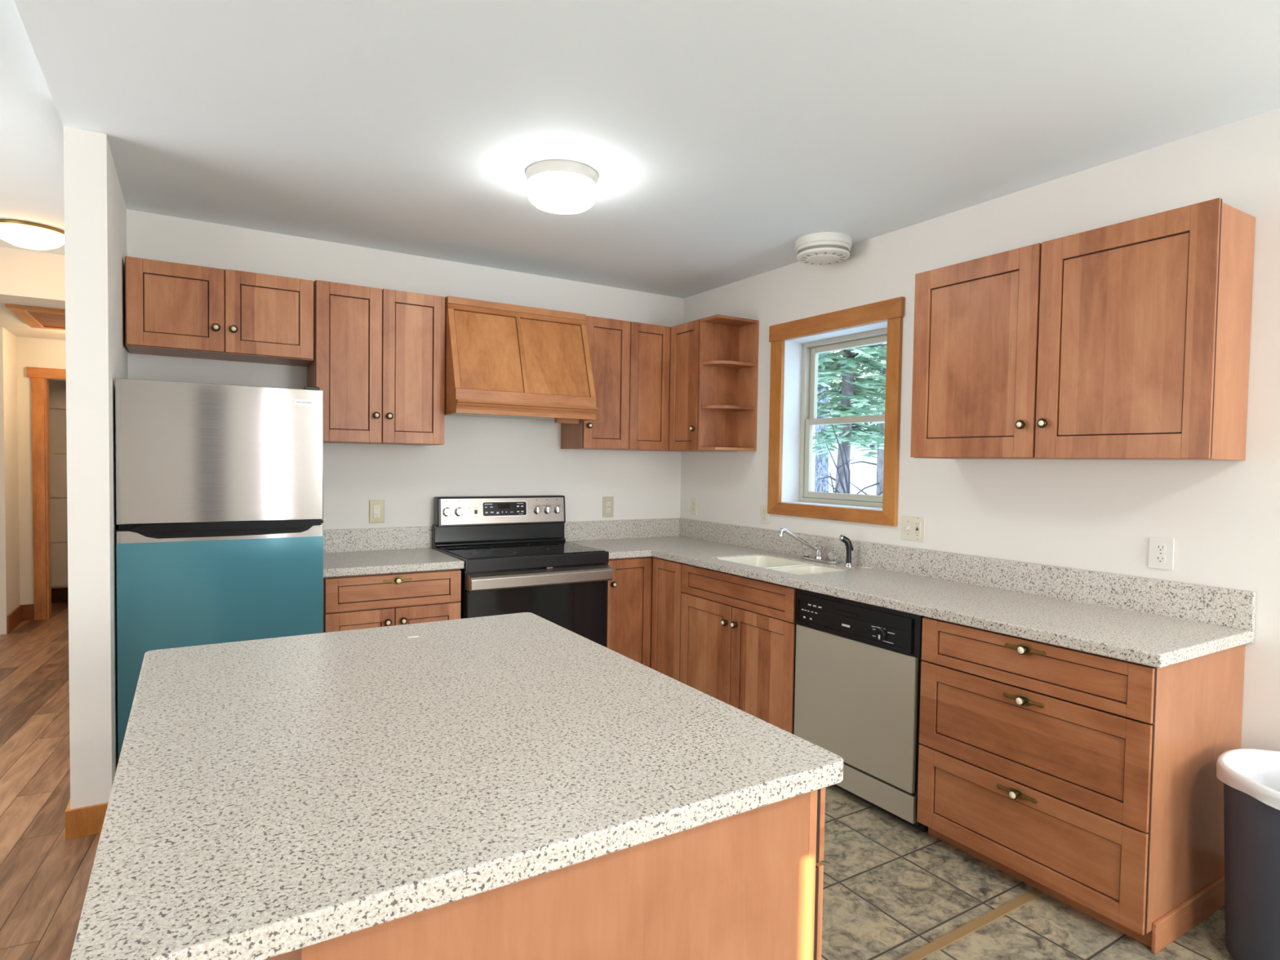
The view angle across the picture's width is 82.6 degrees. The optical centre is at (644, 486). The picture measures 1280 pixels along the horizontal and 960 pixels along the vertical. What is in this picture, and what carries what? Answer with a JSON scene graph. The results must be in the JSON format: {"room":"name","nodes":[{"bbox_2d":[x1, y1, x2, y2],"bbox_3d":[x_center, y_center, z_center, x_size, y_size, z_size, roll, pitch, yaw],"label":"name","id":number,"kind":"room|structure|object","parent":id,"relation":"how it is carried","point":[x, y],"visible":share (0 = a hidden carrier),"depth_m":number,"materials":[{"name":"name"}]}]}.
{"room":"kitchen","nodes":[
{"label":"kitchen","id":0,"kind":"room"},
{"bbox_2d":[0,326,20,634],"bbox_3d":[-5.385,-0.043,5.312,1.200,2.260,0.620,0,2,-32],"label":"wall","id":1,"kind":"structure","parent":0,"point":[10,600],"depth_m":5.48,"materials":[{"name":"paint"}]},
{"bbox_2d":[6,604,34,634],"bbox_3d":[-4.822,1.021,5.635,0.090,0.130,0.500,0,2,-32],"label":"baseboard","id":2,"kind":"structure","parent":1,"relation":"attached to","point":[23,612],"depth_m":5.75,"materials":[{"name":"brown wood"}]},
{"bbox_2d":[0,247,65,303],"bbox_3d":[-4.074,-1.348,4.068,2.128,0.470,0.120,0,2,-32],"label":"wall header","id":3,"kind":"structure","parent":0,"point":[27,275],"depth_m":4.29,"materials":[{"name":"paint"}]},
{"bbox_2d":[0,297,65,340],"bbox_3d":[-4.882,-1.247,5.631,2.400,0.140,3.380,0,2,-32],"label":"ceiling","id":4,"kind":"structure","parent":0,"point":[9,321],"depth_m":5.17,"materials":[{"name":"paint"}]},
{"bbox_2d":[5,303,65,330],"bbox_3d":[-3.855,-1.130,5.037,0.720,0.021,0.840,0,2,-32],"label":"attic hatch","id":5,"kind":"object","parent":4,"relation":"attached to","point":[33,317],"visible":0.48,"depth_m":4.80,"materials":[{"name":"brown wood"}]},
{"bbox_2d":[17,336,66,604],"bbox_3d":[-4.612,-0.056,6.085,0.928,2.260,0.120,0,2,-32],"label":"wall","id":6,"kind":"structure","parent":0,"point":[31,352],"depth_m":5.82,"materials":[{"name":"paint"}]},
{"bbox_2d":[26,366,66,620],"bbox_3d":[-4.572,0.061,6.099,0.890,2.025,0.146,0,2,-32],"label":"door frame","id":7,"kind":"structure","parent":6,"relation":"in","point":[39,382],"depth_m":5.86,"materials":[{"name":"brown wood"}]},
{"bbox_2d":[63,125,128,809],"bbox_3d":[-2.535,-0.077,3.501,0.118,2.535,2.255,0,2,-32],"label":"wall partition","id":8,"kind":"structure","parent":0,"point":[95,249],"depth_m":2.55,"materials":[{"name":"paint"}]},
{"bbox_2d":[65,799,108,839],"bbox_3d":[-2.568,1.139,3.554,0.134,0.100,2.318,0,2,-32],"label":"baseboard","id":9,"kind":"structure","parent":8,"relation":"attached to","point":[80,822],"depth_m":2.56,"materials":[{"name":"brown wood"}]},
{"bbox_2d":[126,208,684,529],"bbox_3d":[-1.010,0.022,4.259,3.272,2.575,0.120,0,2,-32],"label":"wall","id":10,"kind":"structure","parent":0,"point":[478,456],"depth_m":4.07,"materials":[{"name":"paint"}]},
{"bbox_2d":[124,256,313,366],"bbox_3d":[-1.947,-0.788,3.373,0.732,0.373,0.336,0,2,-32],"label":"upper cabinet","id":11,"kind":"object","parent":10,"relation":"attached to","point":[172,309],"visible":1,"depth_m":3.25,"materials":[{"name":"brown wood"}]},
{"bbox_2d":[306,280,444,445],"bbox_3d":[-1.372,-0.602,3.737,0.620,0.764,0.336,0,2,-32],"label":"upper cabinet","id":12,"kind":"object","parent":10,"relation":"attached to","point":[378,364],"visible":0.95,"depth_m":3.61,"materials":[{"name":"brown wood"}]},
{"bbox_2d":[368,499,384,523],"bbox_3d":[-1.442,0.135,3.920,0.076,0.122,0.008,0,2,-32],"label":"wall outlet","id":13,"kind":"object","parent":10,"relation":"attached to","point":[376,508],"visible":1,"depth_m":3.92,"materials":[{"name":"beige plastic"}]},
{"bbox_2d":[373,505,380,517],"bbox_3d":[-1.441,0.135,3.918,0.033,0.066,0.004,0,2,-32],"label":"receptacle","id":14,"kind":"object","parent":13,"relation":"attached to","point":[376,508],"depth_m":3.92,"materials":[{"name":"grey plastic"}]},
{"bbox_2d":[323,525,431,553],"bbox_3d":[-1.471,0.303,3.900,0.655,0.158,0.020,0,2,-32],"label":"backsplash","id":15,"kind":"structure","parent":10,"relation":"attached to","point":[357,540],"depth_m":3.91,"materials":[{"name":"stone"}]},
{"bbox_2d":[444,296,598,423],"bbox_3d":[-0.723,-0.674,4.041,0.796,0.624,0.498,0,2,-32],"label":"range hood","id":16,"kind":"object","parent":10,"relation":"attached to","point":[507,361],"visible":1,"depth_m":3.89,"materials":[{"name":"brown wood"}]},
{"bbox_2d":[560,315,630,449],"bbox_3d":[-0.293,-0.608,4.406,0.307,0.766,0.336,0,2,-32],"label":"upper cabinet","id":17,"kind":"object","parent":10,"relation":"attached to","point":[608,340],"visible":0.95,"depth_m":4.31,"materials":[{"name":"brown wood"}]},
{"bbox_2d":[602,496,613,517],"bbox_3d":[-0.236,0.132,4.667,0.078,0.132,0.007,0,2,-32],"label":"wall outlet","id":18,"kind":"object","parent":10,"relation":"attached to","point":[607,501],"visible":1,"depth_m":4.66,"materials":[{"name":"beige plastic"}]},
{"bbox_2d":[615,319,734,452],"bbox_3d":[0.160,-0.605,4.529,0.589,0.766,0.604,0,2,-32],"label":"upper cabinet","id":19,"kind":"object","parent":10,"relation":"attached to","point":[664,377],"visible":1,"depth_m":4.44,"materials":[{"name":"brown wood"}]},
{"bbox_2d":[0,599,1234,959],"bbox_3d":[-1.592,1.282,2.998,5.600,0.120,11.900,0,2,-32],"label":"floor","id":20,"kind":"structure","parent":0,"point":[892,888],"depth_m":2.35,"materials":[{"name":"stone"}]},
{"bbox_2d":[115,377,323,759],"bbox_3d":[-1.846,0.391,3.193,0.710,1.640,0.716,0,2,-32],"label":"refrigerator","id":21,"kind":"object","parent":20,"relation":"on","point":[220,486],"visible":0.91,"depth_m":2.86,"materials":[{"name":"grey"}]},
{"bbox_2d":[323,568,461,632],"bbox_3d":[-1.318,0.801,3.657,0.625,0.806,0.631,0,2,-32],"label":"base cabinet","id":22,"kind":"object","parent":20,"relation":"on","point":[351,602],"visible":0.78,"depth_m":3.39,"materials":[{"name":"brown wood"}]},
{"bbox_2d":[323,525,464,577],"bbox_3d":[-1.315,0.314,3.648,0.655,0.158,0.613,0,2,-32],"label":"countertop","id":23,"kind":"structure","parent":22,"relation":"on","point":[382,550],"depth_m":3.78,"materials":[{"name":"stone"}]},
{"bbox_2d":[431,495,613,648],"bbox_3d":[-0.682,0.635,3.997,0.792,1.136,0.670,0,2,-32],"label":"stove","id":24,"kind":"object","parent":20,"relation":"on","point":[515,552],"visible":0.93,"depth_m":3.90,"materials":[{"name":"black metal"}]},
{"bbox_2d":[264,787,825,959],"bbox_3d":[-0.368,0.881,1.594,0.847,0.812,1.285,0,2,-32],"label":"base cabinet","id":25,"kind":"object","parent":20,"relation":"on","point":[748,885],"visible":0.17,"depth_m":1.07,"materials":[{"name":"brown wood"}]},
{"bbox_2d":[70,612,843,959],"bbox_3d":[-0.459,0.455,1.534,1.041,0.037,1.368,0,2,-32],"label":"countertop","id":26,"kind":"structure","parent":25,"relation":"on","point":[269,797],"depth_m":1.14,"materials":[{"name":"stone"}]},
{"bbox_2d":[604,556,684,681],"bbox_3d":[0.085,0.800,4.375,0.890,0.806,0.888,0,2,-32],"label":"base cabinet","id":27,"kind":"object","parent":20,"relation":"on","point":[644,593],"visible":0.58,"depth_m":4.08,"materials":[{"name":"brown wood"}]},
{"bbox_2d":[564,518,1256,667],"bbox_3d":[0.691,0.353,3.388,0.896,0.158,3.170,0,2,-32],"label":"countertop","id":28,"kind":"structure","parent":27,"relation":"on","point":[1156,623],"depth_m":2.78,"materials":[{"name":"stone"}]},
{"bbox_2d":[714,555,847,574],"bbox_3d":[0.668,0.483,3.658,0.351,0.189,0.656,0,2,-32],"label":"sink","id":29,"kind":"object","parent":28,"relation":"in","point":[784,565],"visible":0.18,"depth_m":3.83,"materials":[{"name":"white ceramic"}]},
{"bbox_2d":[778,528,838,564],"bbox_3d":[0.814,0.299,3.699,0.244,0.174,0.250,0,2,-32],"label":"faucet","id":30,"kind":"object","parent":28,"relation":"on","point":[818,548],"visible":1,"depth_m":3.72,"materials":[{"name":"silver metal"}]},
{"bbox_2d":[839,534,853,566],"bbox_3d":[0.989,0.314,3.581,0.073,0.156,0.044,1,2,7],"label":"sprayer","id":31,"kind":"object","parent":28,"relation":"on","point":[849,548],"visible":1,"depth_m":3.57,"materials":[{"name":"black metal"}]},
{"bbox_2d":[680,564,798,734],"bbox_3d":[0.657,0.831,3.698,0.631,0.806,0.860,0,2,-32],"label":"base cabinet","id":32,"kind":"object","parent":20,"relation":"on","point":[738,648],"visible":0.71,"depth_m":3.49,"materials":[{"name":"brown wood"}]},
{"bbox_2d":[793,588,928,832],"bbox_3d":[1.054,0.858,3.054,0.598,0.806,0.635,0,2,-32],"label":"dishwasher","id":33,"kind":"object","parent":20,"relation":"on","point":[858,664],"visible":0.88,"depth_m":2.84,"materials":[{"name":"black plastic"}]},
{"bbox_2d":[897,888,1042,959],"bbox_3d":[0.254,1.291,1.697,2.330,0.004,0.030,0,2,-32],"label":"trim","id":34,"kind":"structure","parent":20,"relation":"on","point":[923,952],"depth_m":2.13,"materials":[{"name":"brown wood"}]},
{"bbox_2d":[916,617,1244,954],"bbox_3d":[1.427,0.883,2.457,0.629,0.806,0.756,0,2,-32],"label":"base cabinet","id":35,"kind":"object","parent":20,"relation":"on","point":[1090,780],"visible":0.99,"depth_m":2.19,"materials":[{"name":"brown wood"}]},
{"bbox_2d":[1223,782,1279,959],"bbox_3d":[1.787,1.047,1.956,0.400,0.522,0.400,0,2,-32],"label":"waste bin","id":36,"kind":"object","parent":20,"relation":"on","point":[1251,826],"visible":0.85,"depth_m":1.93,"materials":[{"name":"grey plastic"}]},
{"bbox_2d":[1216,748,1279,809],"bbox_3d":[1.789,1.018,1.955,0.413,0.486,0.413,0,2,-32],"label":"lid","id":37,"kind":"object","parent":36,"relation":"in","point":[1254,772],"visible":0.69,"depth_m":2.11,"materials":[{"name":"white plastic"}]},
{"bbox_2d":[0,0,1279,298],"bbox_3d":[-0.577,-1.315,1.339,5.600,0.300,8.200,0,2,-32],"label":"ceiling","id":38,"kind":"structure","parent":0,"point":[717,135],"depth_m":2.31,"materials":[{"name":"paint"}]},
{"bbox_2d":[0,218,64,249],"bbox_3d":[-3.265,-1.316,3.870,0.336,0.097,0.336,0,2,-32],"label":"ceiling light","id":39,"kind":"object","parent":38,"relation":"attached to","point":[21,233],"visible":0.94,"depth_m":3.79,"materials":[{"name":"white glass"}]},
{"bbox_2d":[525,159,598,213],"bbox_3d":[-0.322,-1.146,2.828,0.278,0.126,0.278,0,2,-32],"label":"ceiling light","id":40,"kind":"object","parent":38,"relation":"attached to","point":[557,186],"visible":1,"depth_m":2.73,"materials":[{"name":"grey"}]},
{"bbox_2d":[795,231,852,264],"bbox_3d":[0.882,-1.166,3.609,0.272,0.100,0.272,0,2,-32],"label":"smoke detector","id":41,"kind":"object","parent":38,"relation":"attached to","point":[824,247],"visible":1,"depth_m":3.52,"materials":[{"name":"white plastic"}]},
{"bbox_2d":[680,107,1279,751],"bbox_3d":[2.091,0.138,2.171,0.200,2.575,6.700,0,2,-32],"label":"wall","id":42,"kind":"structure","parent":0,"point":[1222,517],"depth_m":2.73,"materials":[{"name":"paint"}]},
{"bbox_2d":[690,497,697,515],"bbox_3d":[0.324,0.133,4.825,0.007,0.111,0.076,0,2,-32],"label":"wall outlet","id":43,"kind":"object","parent":42,"relation":"attached to","point":[694,501],"visible":1,"depth_m":4.82,"materials":[{"name":"beige plastic"}]},
{"bbox_2d":[697,314,759,451],"bbox_3d":[0.487,-0.592,4.272,0.303,0.763,0.171,0,2,-32],"label":"shelf unit","id":44,"kind":"object","parent":42,"relation":"attached to","point":[728,355],"visible":1,"depth_m":4.31,"materials":[{"name":"brown wood"}]},
{"bbox_2d":[760,505,769,524],"bbox_3d":[0.694,0.164,4.227,0.007,0.106,0.074,0,2,-32],"label":"wall outlet","id":45,"kind":"object","parent":42,"relation":"attached to","point":[764,518],"visible":1,"depth_m":4.22,"materials":[{"name":"beige plastic"}]},
{"bbox_2d":[767,296,905,526],"bbox_3d":[1.036,-0.363,3.845,0.226,1.070,0.915,0,2,-32],"label":"window","id":46,"kind":"structure","parent":42,"relation":"in","point":[797,384],"depth_m":3.98,"materials":[{"name":"brown wood"}]},
{"bbox_2d":[901,515,924,542],"bbox_3d":[1.230,0.194,3.354,0.018,0.112,0.124,0,2,-32],"label":"wall outlet","id":47,"kind":"object","parent":42,"relation":"attached to","point":[913,526],"visible":1,"depth_m":3.35,"materials":[{"name":"beige plastic"}]},
{"bbox_2d":[914,521,920,536],"bbox_3d":[1.246,0.195,3.333,0.004,0.068,0.033,0,2,-32],"label":"receptacle","id":48,"kind":"object","parent":47,"relation":"attached to","point":[917,524],"depth_m":3.33,"materials":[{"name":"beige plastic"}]},
{"bbox_2d":[910,197,1255,460],"bbox_3d":[1.491,-0.478,2.637,0.319,0.757,1.048,0,2,-32],"label":"upper cabinet","id":49,"kind":"object","parent":42,"relation":"attached to","point":[1129,340],"visible":1,"depth_m":2.41,"materials":[{"name":"brown wood"}]},
{"bbox_2d":[1147,537,1174,570],"bbox_3d":[1.767,0.230,2.497,0.007,0.108,0.076,0,2,-32],"label":"wall outlet","id":50,"kind":"object","parent":42,"relation":"attached to","point":[1161,550],"visible":1,"depth_m":2.49,"materials":[{"name":"white plastic"}]},
{"bbox_2d":[1155,555,1165,563],"bbox_3d":[1.765,0.249,2.496,0.003,0.029,0.031,0,2,-32],"label":"receptacle","id":51,"kind":"object","parent":50,"relation":"attached to","point":[1158,558],"depth_m":2.49,"materials":[{"name":"grey plastic"}]},
{"bbox_2d":[1155,543,1166,551],"bbox_3d":[1.765,0.210,2.495,0.003,0.029,0.031,0,2,-32],"label":"receptacle","id":52,"kind":"object","parent":50,"relation":"attached to","point":[1159,547],"depth_m":2.49,"materials":[{"name":"grey plastic"}]},
{"bbox_3d":[-3.602,-0.025,5.594,0.272,2.260,4.880,0,2,-32],"label":"wall","id":53,"kind":"structure","parent":0,"visible":0},
{"bbox_2d":[48,379,67,588],"bbox_3d":[-5.024,-0.280,6.532,1.100,2.364,0.030,0,2,-32],"label":"door","id":54,"kind":"structure","parent":53,"relation":"in","point":[57,388],"depth_m":6.43,"materials":[{"name":"beige paint"}]},
{"label":"outside","id":55,"kind":"structure","parent":0,"visible":0},
{"bbox_2d":[811,367,879,494],"bbox_3d":[6.481,-3.117,18.939,24.750,7.574,35.400,0,2,-32],"label":"ground","id":56,"kind":"structure","parent":55,"point":[862,475],"depth_m":15.16,"materials":[{"name":"white snow"}]},
{"bbox_2d":[814,351,843,492],"bbox_3d":[3.348,-4.280,13.503,1.468,9.004,1.557,2,2,30],"label":"tree","id":57,"kind":"object","parent":56,"relation":"on","point":[821,464],"visible":0.02,"depth_m":13.49,"materials":[{"name":"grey plant"}]},
{"bbox_2d":[812,342,886,493],"bbox_3d":[2.382,-2.597,8.665,1.691,7.003,1.682,0,2,-32],"label":"tree","id":58,"kind":"object","parent":56,"relation":"on","point":[847,366],"visible":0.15,"depth_m":8.57,"materials":[{"name":"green plant"}]},
{"bbox_2d":[828,350,871,428],"bbox_3d":[5.119,-5.749,18.803,2.443,9.005,2.700,0,2,-32],"label":"tree","id":59,"kind":"object","parent":56,"relation":"on","point":[837,351],"visible":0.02,"depth_m":18.87,"materials":[{"name":"grey plant"}]},
{"bbox_2d":[826,424,883,495],"bbox_3d":[2.007,0.161,6.298,0.890,1.508,1.231,1,2,14],"label":"shrub","id":60,"kind":"object","parent":56,"relation":"on","point":[847,483],"visible":0.14,"depth_m":6.46,"materials":[{"name":"grey plant"}]},
{"bbox_2d":[840,345,886,495],"bbox_3d":[3.613,-3.153,10.665,1.588,8.003,1.485,1,2,4],"label":"tree","id":61,"kind":"object","parent":56,"relation":"on","point":[879,483],"visible":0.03,"depth_m":10.66,"materials":[{"name":"grey plant"}]},
{"bbox_2d":[858,408,877,447],"bbox_3d":[5.407,-1.594,17.353,1.745,1.376,1.382,1,2,-10],"label":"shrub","id":62,"kind":"object","parent":56,"relation":"on","point":[872,446],"visible":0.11,"depth_m":17.39,"materials":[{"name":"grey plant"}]},
{"bbox_3d":[-5.143,-0.074,6.373,1.528,2.260,0.930,0,2,-32],"label":"wall","id":63,"kind":"structure","parent":0,"visible":0},
{"bbox_2d":[51,587,68,600],"bbox_3d":[-5.306,0.982,6.738,1.428,0.120,0.013,0,2,-32],"label":"baseboard","id":64,"kind":"structure","parent":63,"relation":"attached to","point":[57,593],"depth_m":6.69,"materials":[{"name":"brown wood"}]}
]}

